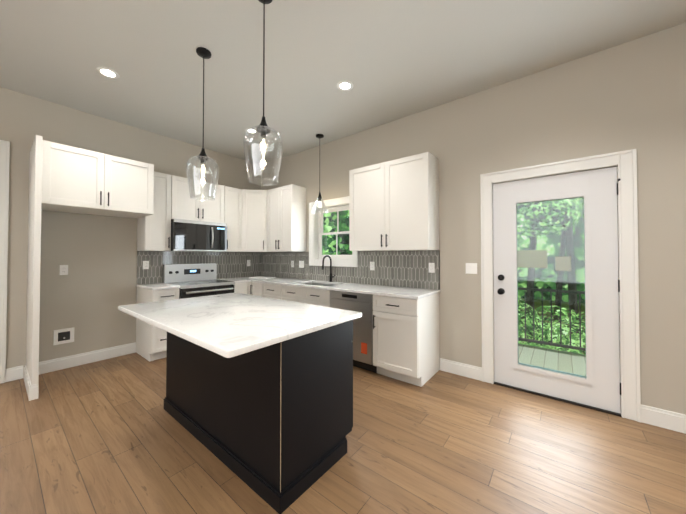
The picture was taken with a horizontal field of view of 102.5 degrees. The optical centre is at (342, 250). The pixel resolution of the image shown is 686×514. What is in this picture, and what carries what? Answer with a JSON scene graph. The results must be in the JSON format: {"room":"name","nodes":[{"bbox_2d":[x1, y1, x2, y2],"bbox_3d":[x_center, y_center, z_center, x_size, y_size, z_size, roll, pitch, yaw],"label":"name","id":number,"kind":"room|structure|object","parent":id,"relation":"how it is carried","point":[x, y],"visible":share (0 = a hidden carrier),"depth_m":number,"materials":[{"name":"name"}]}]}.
{"room":"kitchen","nodes":[
{"label":"kitchen","id":0,"kind":"room"},
{"bbox_2d":[0,87,261,372],"bbox_3d":[-3.592,-0.168,2.841,0.120,3.050,6.360,-1,-1,38],"label":"wall","id":1,"kind":"structure","parent":0,"point":[90,292],"depth_m":3.29,"materials":[{"name":"beige paint"}]},
{"bbox_2d":[0,140,9,383],"bbox_3d":[-3.896,0.103,2.452,0.171,2.495,1.150,-1,-1,38],"label":"door frame","id":2,"kind":"structure","parent":1,"relation":"attached to","point":[4,174],"depth_m":2.83,"materials":[{"name":"white wood"}]},
{"bbox_2d":[59,265,67,274],"bbox_3d":[-3.231,0.222,3.187,0.007,0.115,0.070,-1,-1,38],"label":"outlet","id":3,"kind":"object","parent":1,"relation":"attached to","point":[63,269],"visible":1,"depth_m":3.18,"materials":[{"name":"white plastic"}]},
{"bbox_2d":[53,327,73,344],"bbox_3d":[-3.220,0.987,3.179,0.020,0.170,0.170,-1,-1,38],"label":"outlet box","id":4,"kind":"object","parent":1,"relation":"attached to","point":[63,336],"visible":1,"depth_m":3.18,"materials":[{"name":"white"}]},
{"bbox_2d":[39,342,135,374],"bbox_3d":[-3.085,1.297,3.351,0.016,0.135,0.931,-1,-1,38],"label":"baseboard","id":5,"kind":"structure","parent":1,"relation":"attached to","point":[61,363],"depth_m":3.32,"materials":[{"name":"white wood"}]},
{"bbox_2d":[41,140,153,217],"bbox_3d":[-2.830,-0.753,3.180,0.662,0.610,0.931,-1,-1,38],"label":"upper cabinet","id":6,"kind":"object","parent":1,"relation":"attached to","point":[79,180],"visible":0.98,"depth_m":2.95,"materials":[{"name":"white wood"}]},
{"bbox_2d":[137,171,170,250],"bbox_3d":[-2.568,-0.524,3.759,0.352,1.050,0.303,-1,-1,38],"label":"upper cabinet","id":7,"kind":"object","parent":1,"relation":"attached to","point":[154,232],"visible":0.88,"depth_m":3.69,"materials":[{"name":"white wood"}]},
{"bbox_2d":[171,175,223,222],"bbox_3d":[-2.237,-0.741,4.181,0.352,0.605,0.760,-1,-1,38],"label":"upper cabinet","id":8,"kind":"object","parent":1,"relation":"attached to","point":[184,206],"visible":0.77,"depth_m":4.05,"materials":[{"name":"white wood"}]},
{"bbox_2d":[171,219,226,250],"bbox_3d":[-2.195,-0.214,4.139,0.460,0.436,0.755,-1,-1,38],"label":"microwave","id":9,"kind":"object","parent":8,"relation":"attached to","point":[190,235],"visible":0.98,"depth_m":3.98,"materials":[{"name":"black"}]},
{"bbox_2d":[137,251,260,283],"bbox_3d":[-2.192,0.239,4.501,0.009,0.453,1.950,-1,-1,38],"label":"tile backsplash","id":10,"kind":"structure","parent":1,"relation":"attached to","point":[229,264],"depth_m":4.39,"materials":[{"name":"black tile"}]},
{"bbox_2d":[143,261,148,268],"bbox_3d":[-2.727,0.196,3.809,0.007,0.115,0.070,-1,-1,38],"label":"electrical outlet","id":11,"kind":"object","parent":10,"relation":"attached to","point":[145,264],"visible":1,"depth_m":3.81,"materials":[{"name":"white plastic"}]},
{"bbox_2d":[214,186,241,251],"bbox_3d":[-1.906,-0.512,4.596,0.352,1.050,0.304,-1,-1,38],"label":"upper cabinet","id":12,"kind":"object","parent":1,"relation":"attached to","point":[232,208],"visible":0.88,"depth_m":4.52,"materials":[{"name":"white wood"}]},
{"bbox_2d":[241,189,266,251],"bbox_3d":[-1.523,-0.508,4.876,0.606,1.050,0.606,-1,-1,38],"label":"upper cabinet","id":13,"kind":"object","parent":1,"relation":"attached to","point":[254,220],"visible":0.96,"depth_m":4.66,"materials":[{"name":"white wood"}]},
{"bbox_2d":[0,353,685,513],"bbox_3d":[-1.275,1.381,1.088,9.060,0.100,6.520,-1,-1,38],"label":"floor","id":14,"kind":"structure","parent":0,"point":[109,436],"depth_m":1.80,"materials":[{"name":"brown wood"}]},
{"bbox_2d":[23,135,42,400],"bbox_3d":[-3.101,0.145,2.749,0.754,2.420,0.058,-1,-1,38],"label":"panel","id":15,"kind":"object","parent":14,"relation":"on","point":[31,374],"visible":1,"depth_m":2.55,"materials":[{"name":"white wood"}]},
{"bbox_2d":[136,287,178,361],"bbox_3d":[-2.450,0.926,3.644,0.652,0.885,0.303,-1,-1,38],"label":"base cabinet","id":16,"kind":"object","parent":14,"relation":"on","point":[151,342],"visible":0.52,"depth_m":3.46,"materials":[{"name":"white wood"}]},
{"bbox_2d":[136,283,180,289],"bbox_3d":[-2.457,0.469,3.649,0.643,0.030,0.315,-1,-1,38],"label":"countertop","id":17,"kind":"structure","parent":16,"relation":"on","point":[156,286],"depth_m":3.54,"materials":[{"name":"stone"}]},
{"bbox_2d":[163,263,234,298],"bbox_3d":[-2.095,0.787,4.046,0.677,1.175,0.755,-1,-1,38],"label":"range","id":18,"kind":"object","parent":14,"relation":"on","point":[195,280],"visible":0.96,"depth_m":4.04,"materials":[{"name":"silver metal"}]},
{"bbox_2d":[233,282,262,296],"bbox_3d":[-1.498,0.942,4.639,0.911,0.885,0.911,-1,-1,38],"label":"base cabinet","id":19,"kind":"object","parent":14,"relation":"on","point":[253,288],"visible":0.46,"depth_m":4.32,"materials":[{"name":"white wood"}]},
{"bbox_2d":[218,276,440,298],"bbox_3d":[-0.508,0.472,3.864,3.434,0.030,0.911,-1,-1,38],"label":"countertop","id":20,"kind":"structure","parent":19,"relation":"on","point":[401,292],"depth_m":3.38,"materials":[{"name":"stone"}]},
{"bbox_2d":[304,283,333,285],"bbox_3d":[-0.342,0.598,3.894,0.744,0.220,0.474,-1,-1,38],"label":"undermount sink","id":21,"kind":"object","parent":20,"relation":"in","point":[320,284],"visible":0.04,"depth_m":4.17,"materials":[{"name":"silver metal"}]},
{"bbox_2d":[322,255,334,281],"bbox_3d":[-0.207,0.260,4.012,0.116,0.397,0.219,-1,-1,38],"label":"faucet","id":22,"kind":"object","parent":20,"relation":"on","point":[331,276],"visible":1,"depth_m":4.08,"materials":[{"name":"black metal"}]},
{"bbox_2d":[164,320,352,513],"bbox_3d":[-0.713,0.902,2.146,1.548,0.890,0.684,-1,-1,38],"label":"kitchen island","id":23,"kind":"object","parent":14,"relation":"on","point":[271,426],"visible":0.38,"depth_m":1.64,"materials":[{"name":"black wood"}]},
{"bbox_2d":[118,293,361,357],"bbox_3d":[-0.801,0.439,2.009,1.620,0.030,0.980,-1,-1,38],"label":"island countertop","id":24,"kind":"structure","parent":23,"relation":"on","point":[228,325],"depth_m":1.71,"materials":[{"name":"stone"}]},
{"bbox_2d":[263,283,281,299],"bbox_3d":[-0.880,0.937,4.316,0.456,0.885,0.652,-1,-1,38],"label":"base cabinet","id":25,"kind":"object","parent":14,"relation":"on","point":[274,291],"visible":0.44,"depth_m":4.08,"materials":[{"name":"white wood"}]},
{"bbox_2d":[282,285,329,306],"bbox_3d":[-0.341,0.930,3.890,0.914,0.885,0.652,-1,-1,38],"label":"base cabinet","id":26,"kind":"object","parent":14,"relation":"on","point":[319,297],"visible":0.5,"depth_m":3.64,"materials":[{"name":"white wood"}]},
{"bbox_2d":[330,290,376,372],"bbox_3d":[0.258,0.926,3.415,0.609,0.878,0.599,-1,-1,38],"label":"dishwasher","id":27,"kind":"object","parent":14,"relation":"on","point":[362,341],"visible":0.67,"depth_m":3.09,"materials":[{"name":"silver metal"}]},
{"bbox_2d":[373,293,439,386],"bbox_3d":[0.703,0.918,3.065,0.517,0.885,0.652,-1,-1,38],"label":"base cabinet","id":28,"kind":"object","parent":14,"relation":"on","point":[406,340],"visible":1,"depth_m":2.85,"materials":[{"name":"white wood"}]},
{"bbox_2d":[0,0,685,164],"bbox_3d":[-1.275,-1.794,1.136,9.060,0.150,6.520,-1,-1,38],"label":"ceiling","id":29,"kind":"structure","parent":0,"point":[391,60],"depth_m":2.38,"materials":[{"name":"grey paint"}]},
{"bbox_2d":[96,67,118,78],"bbox_3d":[-2.240,-1.694,2.624,0.170,0.004,0.170,-1,-1,38],"label":"recessed light","id":30,"kind":"object","parent":29,"relation":"in","point":[106,72],"visible":1,"depth_m":2.62,"materials":[{"name":"white plastic"}]},
{"bbox_2d":[186,47,218,200],"bbox_3d":[-1.190,-1.071,2.346,0.253,1.258,0.253,-1,-1,38],"label":"pendant light","id":31,"kind":"object","parent":29,"relation":"hanging from","point":[203,53],"visible":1,"depth_m":2.33,"materials":[{"name":"black"}]},
{"bbox_2d":[243,0,282,185],"bbox_3d":[-0.523,-1.079,1.819,0.253,1.258,0.253,-1,-1,38],"label":"pendant light","id":32,"kind":"object","parent":29,"relation":"hanging from","point":[263,129],"visible":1,"depth_m":1.80,"materials":[{"name":"black"}]},
{"bbox_2d":[312,134,327,213],"bbox_3d":[-0.336,-1.113,3.991,0.236,1.126,0.236,-1,-1,38],"label":"pendant light","id":33,"kind":"object","parent":29,"relation":"hanging from","point":[319,198],"visible":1,"depth_m":3.97,"materials":[{"name":"black"}]},
{"bbox_2d":[337,81,352,90],"bbox_3d":[0.022,-1.691,2.825,0.170,0.004,0.170,-1,-1,38],"label":"recessed light","id":34,"kind":"object","parent":29,"relation":"in","point":[344,85],"visible":1,"depth_m":2.82,"materials":[{"name":"white plastic"}]},
{"bbox_2d":[261,23,685,414],"bbox_3d":[0.697,-0.157,3.607,9.060,3.050,0.160,-1,-1,38],"label":"wall","id":35,"kind":"structure","parent":0,"point":[629,95],"depth_m":2.49,"materials":[{"name":"beige paint"}]},
{"bbox_2d":[267,184,305,251],"bbox_3d":[-0.959,-0.512,4.592,0.628,1.050,0.352,-1,-1,38],"label":"upper cabinet","id":36,"kind":"object","parent":35,"relation":"attached to","point":[286,218],"visible":1,"depth_m":4.44,"materials":[{"name":"white wood"}]},
{"bbox_2d":[309,196,357,266],"bbox_3d":[-0.118,-0.275,4.236,0.959,1.019,0.186,-1,-1,38],"label":"window unit","id":37,"kind":"structure","parent":35,"relation":"in","point":[316,227],"depth_m":4.33,"materials":[{"name":"white wood"}]},
{"bbox_2d":[261,250,439,289],"bbox_3d":[-0.233,0.235,4.225,3.424,0.454,0.010,-1,-1,38],"label":"tile backsplash","id":38,"kind":"structure","parent":35,"relation":"attached to","point":[410,268],"depth_m":3.71,"materials":[{"name":"black tile"}]},
{"bbox_2d":[299,261,303,267],"bbox_3d":[-0.690,0.223,4.575,0.116,0.115,0.008,-1,-1,38],"label":"light switch","id":39,"kind":"object","parent":38,"relation":"attached to","point":[301,264],"visible":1,"depth_m":4.57,"materials":[{"name":"white plastic"}]},
{"bbox_2d":[370,262,374,269],"bbox_3d":[0.395,0.205,3.719,0.070,0.115,0.007,-1,-1,38],"label":"electrical outlet","id":40,"kind":"object","parent":38,"relation":"attached to","point":[372,265],"visible":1,"depth_m":3.71,"materials":[{"name":"white plastic"}]},
{"bbox_2d":[429,263,434,272],"bbox_3d":[1.034,0.197,3.214,0.070,0.115,0.007,-1,-1,38],"label":"electrical outlet","id":41,"kind":"object","parent":38,"relation":"attached to","point":[431,267],"visible":1,"depth_m":3.21,"materials":[{"name":"white plastic"}]},
{"bbox_2d":[349,152,438,250],"bbox_3d":[0.584,-0.530,3.373,1.059,1.050,0.352,-1,-1,38],"label":"upper cabinet","id":42,"kind":"object","parent":35,"relation":"attached to","point":[393,205],"visible":1,"depth_m":3.18,"materials":[{"name":"white wood"}]},
{"bbox_2d":[440,358,481,380],"bbox_3d":[1.289,1.292,3.004,0.460,0.135,0.016,-1,-1,38],"label":"baseboard","id":43,"kind":"structure","parent":35,"relation":"attached to","point":[466,370],"depth_m":2.99,"materials":[{"name":"white wood"}]},
{"bbox_2d":[466,263,476,273],"bbox_3d":[1.377,0.189,2.954,0.116,0.115,0.008,-1,-1,38],"label":"light switch","id":44,"kind":"object","parent":35,"relation":"attached to","point":[471,268],"visible":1,"depth_m":2.95,"materials":[{"name":"white plastic"}]},
{"bbox_2d":[493,167,620,416],"bbox_3d":[1.938,0.329,2.577,0.934,2.048,0.204,-1,-1,38],"label":"exterior door","id":45,"kind":"structure","parent":35,"relation":"in","point":[597,387],"depth_m":2.47,"materials":[{"name":"white paint"}]},
{"bbox_2d":[480,149,640,422],"bbox_3d":[1.945,0.273,2.597,1.136,2.160,0.186,-1,-1,38],"label":"door frame","id":46,"kind":"structure","parent":35,"relation":"attached to","point":[624,162],"depth_m":2.24,"materials":[{"name":"white wood"}]},
{"bbox_2d":[641,404,685,433],"bbox_3d":[3.189,1.269,1.503,2.188,0.135,0.016,-1,-1,38],"label":"baseboard","id":47,"kind":"structure","parent":35,"relation":"attached to","point":[667,419],"depth_m":2.09,"materials":[{"name":"white wood"}]},
{"label":"outside","id":48,"kind":"structure","parent":0,"visible":0},
{"bbox_2d":[518,344,585,375],"bbox_3d":[2.690,1.473,3.250,4.000,0.060,1.790,-1,-1,38],"label":"floor","id":49,"kind":"structure","parent":48,"point":[571,366],"depth_m":3.67,"materials":[{"name":"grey wood"}]},
{"bbox_2d":[518,287,585,350],"bbox_3d":[3.164,0.987,3.857,4.020,0.930,0.060,-1,-1,38],"label":"deck railing","id":50,"kind":"object","parent":49,"relation":"on","point":[551,343],"depth_m":3.95,"materials":[{"name":"brown metal"}]},
{"bbox_2d":[518,298,585,354],"bbox_3d":[12.484,2.766,13.367,28.000,0.100,29.840,-1,-1,38],"label":"ground","id":51,"kind":"structure","parent":48,"point":[563,305],"depth_m":13.18,"materials":[{"name":"green plant"}]},
{"bbox_2d":[517,198,585,354],"bbox_3d":[4.911,-2.543,8.152,9.992,11.834,7.505,-1,-1,38],"label":"vegetation","id":52,"kind":"object","parent":51,"relation":"on","point":[563,242],"depth_m":6.28,"materials":[{"name":"green plant"}]},
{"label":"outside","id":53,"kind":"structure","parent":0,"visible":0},
{"bbox_2d":[322,201,584,302],"bbox_3d":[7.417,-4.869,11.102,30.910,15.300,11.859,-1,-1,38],"label":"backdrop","id":54,"kind":"structure","parent":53,"point":[550,256],"depth_m":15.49,"materials":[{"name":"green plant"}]}
]}

